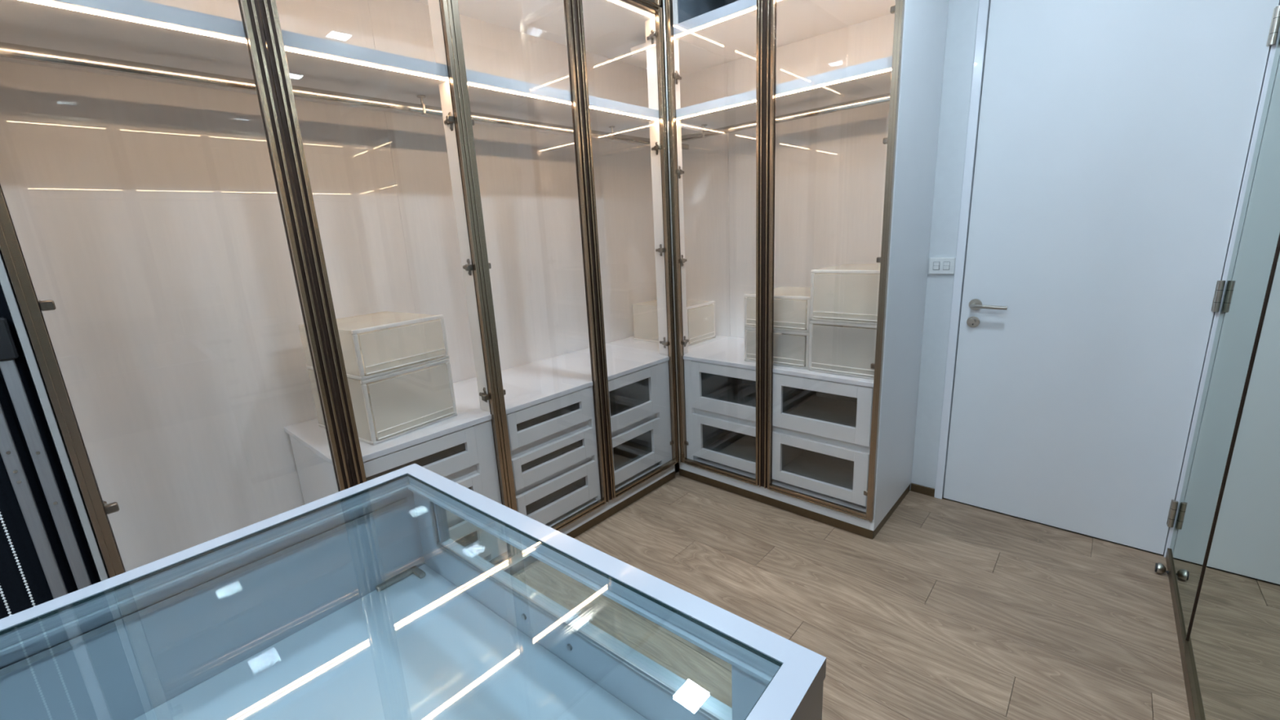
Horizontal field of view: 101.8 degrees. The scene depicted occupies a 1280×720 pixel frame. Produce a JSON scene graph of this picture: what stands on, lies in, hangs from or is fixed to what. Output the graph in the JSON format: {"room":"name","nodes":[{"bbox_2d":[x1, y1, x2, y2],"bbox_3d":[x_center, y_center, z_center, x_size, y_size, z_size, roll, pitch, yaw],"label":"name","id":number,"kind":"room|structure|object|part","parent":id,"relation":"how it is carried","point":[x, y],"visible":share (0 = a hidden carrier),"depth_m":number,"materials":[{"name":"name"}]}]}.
{"room":"walk-in closet","nodes":[
{"label":"walk-in closet","id":0,"kind":"room"},
{"bbox_2d":[0,199,125,581],"bbox_3d":[-1.329,-0.481,2.083,0.100,2.880,4.420,9,18,41],"label":"wall","id":1,"kind":"structure","parent":0,"point":[5,199],"depth_m":1.59,"materials":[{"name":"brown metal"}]},
{"bbox_2d":[511,462,1190,719],"bbox_3d":[-0.200,1.154,1.468,2.860,0.120,4.360,9,18,41],"label":"floor","id":2,"kind":"structure","parent":0,"point":[953,610],"depth_m":1.95,"materials":[{"name":"brown wood"}]},
{"bbox_2d":[0,0,712,581],"bbox_3d":[-0.611,-0.359,2.360,0.619,2.440,2.873,9,18,41],"label":"wardrobe","id":3,"kind":"object","parent":2,"relation":"on","point":[184,246],"depth_m":1.87,"materials":[{"name":"white laminate"}]},
{"bbox_2d":[0,284,100,619],"bbox_3d":[-1.741,0.042,0.735,0.060,2.500,1.121,9,18,41],"label":"rack","id":4,"kind":"object","parent":3,"relation":"attached to","point":[46,555],"visible":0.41,"depth_m":1.19,"materials":[{"name":"black metal"}]},
{"bbox_3d":[-1.446,0.026,1.039,0.005,2.203,0.005,9,18,41],"label":"bead chain","id":5,"kind":"part","parent":4,"relation":"part of","materials":[{"name":"white plastic"}]},
{"bbox_3d":[-1.422,0.019,1.065,0.005,2.203,0.005,9,18,41],"label":"bead chain","id":6,"kind":"part","parent":4,"relation":"part of","materials":[{"name":"white plastic"}]},
{"bbox_3d":[-1.406,-0.007,1.099,0.028,2.370,0.022,9,18,41],"label":"rail","id":7,"kind":"part","parent":4,"relation":"part of","materials":[{"name":"grey metal"}]},
{"bbox_3d":[-1.349,0.567,1.269,0.028,1.170,0.022,9,18,41],"label":"rail","id":8,"kind":"part","parent":4,"relation":"part of","materials":[{"name":"grey metal"}]},
{"bbox_3d":[-1.560,-0.124,1.337,0.580,2.320,0.018,9,18,41],"label":"panel","id":9,"kind":"part","parent":3,"relation":"part of","materials":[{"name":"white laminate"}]},
{"bbox_3d":[-1.149,-0.131,1.337,0.024,2.328,0.566,9,18,41],"label":"door","id":10,"kind":"part","parent":3,"relation":"part of","materials":[{"name":"clear glass"}]},
{"bbox_3d":[-1.405,-0.276,1.935,0.012,2.320,1.109,9,18,41],"label":"panel","id":11,"kind":"part","parent":3,"relation":"part of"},
{"bbox_3d":[-0.638,-1.030,2.188,0.032,0.064,2.802,9,18,41],"label":"clothes rail","id":12,"kind":"part","parent":3,"relation":"part of","materials":[{"name":"silver metal"}]},
{"bbox_2d":[0,0,712,146],"bbox_3d":[-0.649,-1.084,2.195,0.580,0.038,2.824,9,18,41],"label":"shelf","id":13,"kind":"object","parent":3,"relation":"attached to","point":[140,31],"depth_m":1.57,"materials":[{"name":"white wood"}]},
{"bbox_3d":[-0.774,-0.248,1.741,0.024,2.328,0.558,9,18,41],"label":"door","id":14,"kind":"part","parent":3,"relation":"part of","materials":[{"name":"clear glass"}]},
{"bbox_2d":[288,419,507,559],"bbox_3d":[-0.960,0.546,2.116,0.551,0.591,0.563,9,18,41],"label":"drawers","id":15,"kind":"object","parent":3,"relation":"on","point":[466,457],"visible":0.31,"depth_m":2.00,"materials":[{"name":"white laminate"}]},
{"bbox_3d":[-0.796,0.378,1.867,0.019,0.155,0.460,9,18,41],"label":"drawer","id":16,"kind":"part","parent":15,"relation":"part of","materials":[{"name":"white laminate"}]},
{"bbox_3d":[-0.786,0.564,1.912,0.019,0.140,0.460,9,18,41],"label":"drawer","id":17,"kind":"part","parent":15,"relation":"part of","materials":[{"name":"white laminate"}]},
{"bbox_3d":[-0.776,0.754,1.958,0.019,0.186,0.460,9,18,41],"label":"drawer","id":18,"kind":"part","parent":15,"relation":"part of","materials":[{"name":"white laminate"}]},
{"bbox_3d":[-0.666,-0.508,2.733,0.012,2.320,1.115,9,18,41],"label":"panel","id":19,"kind":"part","parent":3,"relation":"part of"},
{"bbox_3d":[-0.401,-0.365,2.144,0.024,2.328,0.559,9,18,41],"label":"door","id":20,"kind":"part","parent":3,"relation":"part of","materials":[{"name":"clear glass"}]},
{"bbox_3d":[-0.672,-1.527,2.088,0.580,0.037,2.824,9,18,41],"label":"panel","id":21,"kind":"part","parent":3,"relation":"part of","materials":[{"name":"white laminate"}]},
{"bbox_2d":[506,386,600,524],"bbox_3d":[-0.575,0.426,2.532,0.551,0.591,0.519,9,18,41],"label":"drawers","id":22,"kind":"object","parent":3,"relation":"on","point":[553,450],"visible":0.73,"depth_m":2.37,"materials":[{"name":"white laminate"}]},
{"bbox_3d":[-0.391,0.251,2.303,0.019,0.155,0.457,9,18,41],"label":"drawer","id":23,"kind":"part","parent":22,"relation":"part of","materials":[{"name":"white laminate"}]},
{"bbox_3d":[-0.381,0.438,2.348,0.019,0.140,0.457,9,18,41],"label":"drawer","id":24,"kind":"part","parent":22,"relation":"part of","materials":[{"name":"white laminate"}]},
{"bbox_3d":[-0.371,0.627,2.394,0.019,0.186,0.457,9,18,41],"label":"drawer","id":25,"kind":"part","parent":22,"relation":"part of","materials":[{"name":"white laminate"}]},
{"bbox_3d":[-0.090,-0.688,3.354,0.012,2.320,0.617,9,18,41],"label":"panel","id":26,"kind":"part","parent":3,"relation":"part of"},
{"bbox_3d":[-0.028,-0.481,2.546,0.024,2.328,0.559,9,18,41],"label":"door","id":27,"kind":"part","parent":3,"relation":"part of","materials":[{"name":"clear glass"}]},
{"bbox_2d":[608,360,672,485],"bbox_3d":[-0.211,0.312,2.924,0.551,0.591,0.572,9,18,41],"label":"drawers","id":28,"kind":"object","parent":3,"relation":"on","point":[639,401],"visible":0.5,"depth_m":2.86,"materials":[{"name":"white laminate"}]},
{"bbox_2d":[284,332,874,465],"bbox_3d":[-0.007,0.131,2.320,1.660,0.021,2.308,9,18,41],"label":"countertop","id":29,"kind":"structure","parent":28,"relation":"on","point":[529,384],"depth_m":2.46,"materials":[{"name":"white paint"}]},
{"bbox_2d":[315,357,457,444],"bbox_3d":[-0.988,0.126,2.011,0.407,0.232,0.343,6,16,34],"label":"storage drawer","id":30,"kind":"object","parent":29,"relation":"on","point":[391,422],"visible":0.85,"depth_m":1.87,"materials":[{"name":"white plastic"}]},
{"bbox_2d":[303,311,448,380],"bbox_3d":[-0.998,-0.070,1.964,0.407,0.170,0.343,6,16,34],"label":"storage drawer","id":31,"kind":"object","parent":30,"relation":"on","point":[378,357],"visible":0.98,"depth_m":1.84,"materials":[{"name":"white plastic"}]},
{"bbox_2d":[349,342,441,373],"bbox_3d":[-0.990,-0.024,1.971,0.355,0.043,0.291,6,16,34],"label":"folded clothes","id":32,"kind":"object","parent":31,"relation":"in","point":[433,353],"visible":0.12,"depth_m":1.98,"materials":[{"name":"fabric"}]},
{"bbox_3d":[-0.836,-0.050,1.854,0.003,0.138,0.309,6,16,34],"label":"drawer","id":33,"kind":"part","parent":31,"relation":"part of","materials":[{"name":"white plastic"}]},
{"bbox_3d":[-0.826,0.147,1.901,0.003,0.200,0.309,6,16,34],"label":"drawer","id":34,"kind":"part","parent":30,"relation":"part of","materials":[{"name":"white plastic"}]},
{"bbox_2d":[641,333,688,343],"bbox_3d":[0.226,-0.151,3.323,0.407,0.003,0.260,9,18,41],"label":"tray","id":35,"kind":"object","parent":29,"relation":"on","point":[653,335],"depth_m":3.33,"materials":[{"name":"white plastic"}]},
{"bbox_2d":[632,300,715,346],"bbox_3d":[0.217,-0.249,3.303,0.437,0.232,0.300,9,18,41],"label":"storage box","id":36,"kind":"object","parent":29,"relation":"on","point":[649,319],"visible":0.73,"depth_m":3.23,"materials":[{"name":"white plastic"}]},
{"bbox_3d":[0.375,-0.221,3.164,0.003,0.200,0.266,9,18,41],"label":"drawer","id":37,"kind":"part","parent":36,"relation":"part of","materials":[{"name":"white plastic"}]},
{"bbox_2d":[744,324,841,369],"bbox_3d":[0.791,-0.101,2.688,0.345,0.176,0.407,9,18,41],"label":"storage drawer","id":38,"kind":"object","parent":29,"relation":"on","point":[787,357],"visible":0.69,"depth_m":2.52,"materials":[{"name":"white plastic"}]},
{"bbox_3d":[0.660,-0.058,2.547,0.311,0.144,0.003,9,18,41],"label":"drawer","id":39,"kind":"part","parent":38,"relation":"part of","materials":[{"name":"white plastic"}]},
{"bbox_3d":[0.793,-0.102,2.690,0.345,0.176,0.400,9,18,41],"label":"frame","id":40,"kind":"part","parent":38,"relation":"part of","materials":[{"name":"white plastic"}]},
{"bbox_2d":[773,333,806,364],"bbox_3d":[0.787,-0.074,2.689,0.293,0.090,0.355,9,18,41],"label":"folded clothes","id":41,"kind":"object","parent":38,"relation":"in","point":[786,343],"visible":0.34,"depth_m":2.61,"materials":[{"name":"grey fabric"}]},
{"bbox_2d":[744,287,839,333],"bbox_3d":[0.782,-0.268,2.647,0.345,0.166,0.407,9,18,41],"label":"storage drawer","id":42,"kind":"object","parent":38,"relation":"on","point":[787,321],"visible":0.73,"depth_m":2.50,"materials":[{"name":"white plastic"}]},
{"bbox_3d":[0.651,-0.225,2.506,0.311,0.134,0.003,9,18,41],"label":"drawer","id":43,"kind":"part","parent":42,"relation":"part of","materials":[{"name":"white plastic"}]},
{"bbox_2d":[773,301,807,328],"bbox_3d":[0.779,-0.245,2.648,0.293,0.087,0.355,9,18,41],"label":"folded clothes","id":44,"kind":"object","parent":42,"relation":"in","point":[787,307],"visible":0.35,"depth_m":2.55,"materials":[{"name":"grey fabric"}]},
{"bbox_2d":[808,318,877,379],"bbox_3d":[1.033,-0.087,2.445,0.325,0.238,0.407,9,18,41],"label":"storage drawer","id":45,"kind":"object","parent":29,"relation":"on","point":[820,357],"visible":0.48,"depth_m":2.33,"materials":[{"name":"white plastic"}]},
{"bbox_2d":[809,263,880,324],"bbox_3d":[1.022,-0.314,2.390,0.325,0.228,0.407,9,18,41],"label":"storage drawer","id":46,"kind":"object","parent":45,"relation":"on","point":[822,307],"visible":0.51,"depth_m":2.29,"materials":[{"name":"white plastic"}]},
{"bbox_2d":[828,281,878,320],"bbox_3d":[1.018,-0.284,2.392,0.273,0.135,0.355,9,18,41],"label":"folded clothes","id":47,"kind":"object","parent":46,"relation":"in","point":[860,292],"visible":0.41,"depth_m":2.34,"materials":[{"name":"fabric"}]},
{"bbox_2d":[826,333,875,375],"bbox_3d":[1.030,-0.061,2.445,0.273,0.154,0.355,9,18,41],"label":"folded clothes","id":48,"kind":"object","parent":45,"relation":"in","point":[858,345],"visible":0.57,"depth_m":2.35,"materials":[{"name":"grey fabric"}]},
{"bbox_3d":[-0.051,0.200,2.680,0.019,0.268,0.440,9,18,41],"label":"drawer","id":49,"kind":"part","parent":28,"relation":"part of","materials":[{"name":"white laminate"}]},
{"bbox_3d":[-0.036,0.487,2.749,0.019,0.253,0.440,9,18,41],"label":"drawer","id":50,"kind":"part","parent":28,"relation":"part of","materials":[{"name":"white laminate"}]},
{"bbox_2d":[644,0,662,7],"bbox_3d":[-0.807,-1.680,1.744,0.414,0.442,2.250,9,18,41],"label":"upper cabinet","id":51,"kind":"object","parent":3,"relation":"on","point":[658,2],"visible":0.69,"depth_m":2.44,"materials":[{"name":"laminate"}]},
{"bbox_2d":[0,463,826,719],"bbox_3d":[-0.510,0.860,0.361,0.768,1.003,1.300,8,18,39],"label":"display case","id":52,"kind":"object","parent":2,"relation":"on","point":[359,602],"depth_m":0.71,"materials":[{"name":"white paint"}]},
{"bbox_2d":[133,564,648,719],"bbox_3d":[-0.525,0.566,0.290,0.724,0.018,1.256,8,18,39],"label":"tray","id":53,"kind":"object","parent":52,"relation":"on","point":[411,642],"depth_m":0.73,"materials":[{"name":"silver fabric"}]},
{"bbox_3d":[-0.123,0.356,0.744,0.764,0.201,0.018,8,18,39],"label":"window panel","id":54,"kind":"part","parent":52,"relation":"part of","materials":[{"name":"clear glass"}]},
{"bbox_2d":[631,0,948,539],"bbox_3d":[0.534,-0.741,2.760,1.682,2.878,0.617,9,18,41],"label":"wardrobe","id":55,"kind":"object","parent":2,"relation":"on","point":[758,209],"depth_m":2.55,"materials":[{"name":"white laminate"}]},
{"bbox_3d":[0.164,-0.667,2.717,0.032,2.588,0.032,9,18,41],"label":"corner post","id":56,"kind":"part","parent":55,"relation":"part of","materials":[{"name":"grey metal"}]},
{"bbox_3d":[0.327,-0.842,3.347,0.578,2.580,0.010,9,18,41],"label":"panel","id":57,"kind":"part","parent":55,"relation":"part of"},
{"bbox_3d":[0.373,-0.636,2.545,0.525,2.588,0.024,9,18,41],"label":"door","id":58,"kind":"part","parent":55,"relation":"part of","materials":[{"name":"clear glass"}]},
{"bbox_2d":[684,359,755,474],"bbox_3d":[0.625,0.256,2.973,0.534,0.591,0.551,9,18,41],"label":"drawers","id":59,"kind":"object","parent":55,"relation":"on","point":[720,400],"visible":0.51,"depth_m":2.89,"materials":[{"name":"white laminate"}]},
{"bbox_3d":[0.462,0.162,2.726,0.467,0.268,0.019,9,18,41],"label":"drawer","id":60,"kind":"part","parent":59,"relation":"part of","materials":[{"name":"white laminate"}]},
{"bbox_3d":[0.477,0.449,2.796,0.467,0.253,0.019,9,18,41],"label":"drawer","id":61,"kind":"part","parent":59,"relation":"part of","materials":[{"name":"white laminate"}]},
{"bbox_2d":[631,0,895,74],"bbox_3d":[0.603,-1.595,2.469,1.364,0.042,0.568,9,18,41],"label":"shelf","id":62,"kind":"object","parent":55,"relation":"attached to","point":[725,36],"depth_m":2.46,"materials":[{"name":"white wood"}]},
{"bbox_2d":[675,67,891,128],"bbox_3d":[0.727,-1.221,2.464,1.083,0.038,0.568,9,18,41],"label":"shelf","id":63,"kind":"object","parent":55,"relation":"attached to","point":[842,85],"depth_m":2.34,"materials":[{"name":"white wood"}]},
{"bbox_3d":[0.624,-1.184,2.550,1.337,0.064,0.032,9,18,41],"label":"clothes rail","id":64,"kind":"part","parent":55,"relation":"part of","materials":[{"name":"silver metal"}]},
{"bbox_3d":[0.947,-0.742,2.801,1.082,2.580,0.010,9,18,41],"label":"panel","id":65,"kind":"part","parent":55,"relation":"part of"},
{"bbox_2d":[772,373,873,507],"bbox_3d":[1.013,0.319,2.631,0.503,0.591,0.551,9,18,41],"label":"drawers","id":66,"kind":"object","parent":55,"relation":"on","point":[821,429],"visible":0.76,"depth_m":2.52,"materials":[{"name":"white laminate"}]},
{"bbox_3d":[0.838,0.507,2.478,0.481,0.253,0.019,9,18,41],"label":"drawer","id":67,"kind":"part","parent":66,"relation":"part of","materials":[{"name":"white laminate"}]},
{"bbox_3d":[0.823,0.221,2.408,0.481,0.268,0.019,9,18,41],"label":"drawer","id":68,"kind":"part","parent":66,"relation":"part of","materials":[{"name":"white laminate"}]},
{"bbox_3d":[0.770,-0.572,2.194,0.540,2.588,0.024,9,18,41],"label":"door","id":69,"kind":"part","parent":55,"relation":"part of","materials":[{"name":"clear glass"}]},
{"bbox_3d":[1.166,-0.666,2.224,0.019,2.835,0.577,9,18,41],"label":"panel","id":70,"kind":"part","parent":55,"relation":"part of","materials":[{"name":"white laminate"}]},
{"bbox_2d":[1154,562,1168,573],"bbox_3d":[2.040,0.817,2.033,0.037,0.042,0.042,9,18,41],"label":"stopper","id":71,"kind":"object","parent":2,"relation":"on","point":[1160,568],"visible":1,"depth_m":2.03,"materials":[{"name":"silver metal"}]},
{"bbox_2d":[910,0,978,488],"bbox_3d":[1.189,-0.753,2.667,2.820,2.880,0.120,9,18,41],"label":"wall","id":72,"kind":"structure","parent":0,"point":[962,15],"depth_m":2.41,"materials":[{"name":"grey paint"}]},
{"bbox_2d":[910,483,934,497],"bbox_3d":[1.480,0.679,2.722,0.115,0.043,0.010,9,18,41],"label":"baseboard","id":73,"kind":"structure","parent":72,"relation":"attached to","point":[914,487],"depth_m":2.72,"materials":[{"name":"brown wood"}]},
{"bbox_2d":[928,257,955,274],"bbox_3d":[1.419,-0.442,2.448,0.108,0.078,0.016,9,18,41],"label":"light switch","id":74,"kind":"object","parent":72,"relation":"attached to","point":[937,265],"visible":1,"depth_m":2.44,"materials":[{"name":"white plastic"}]},
{"bbox_2d":[933,0,1279,557],"bbox_3d":[1.797,-0.455,2.132,0.862,2.490,0.162,9,18,41],"label":"door","id":75,"kind":"structure","parent":72,"relation":"in","point":[1110,145],"depth_m":2.09,"materials":[{"name":"white paint"}]},
{"bbox_3d":[1.564,-0.239,2.334,0.142,0.018,0.052,9,18,41],"label":"lever handle","id":76,"kind":"part","parent":75,"relation":"part of","materials":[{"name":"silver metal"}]},
{"bbox_2d":[1169,31,1279,640],"bbox_3d":[1.886,-0.535,1.557,0.017,2.814,0.632,9,18,40],"label":"wall mirror","id":77,"kind":"object","parent":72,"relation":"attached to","point":[1257,241],"visible":0.88,"depth_m":1.66,"materials":[{"name":"mirror"}]},
{"bbox_3d":[0.714,-0.118,0.142,0.110,2.880,4.400,9,18,40],"label":"wall","id":78,"kind":"structure","parent":0,"visible":0},
{"bbox_2d":[1165,547,1200,719],"bbox_3d":[0.760,1.238,0.560,0.047,0.046,4.298,9,18,40],"label":"baseboard","id":79,"kind":"structure","parent":78,"relation":"attached to","point":[1194,714],"depth_m":1.64,"materials":[{"name":"brown metal"}]},
{"bbox_2d":[1186,244,1279,719],"bbox_3d":[0.487,-0.088,0.008,0.018,2.814,3.634,9,18,40],"label":"wall mirror","id":80,"kind":"object","parent":78,"relation":"attached to","point":[1233,641],"visible":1,"depth_m":1.28,"materials":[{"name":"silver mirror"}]}
]}

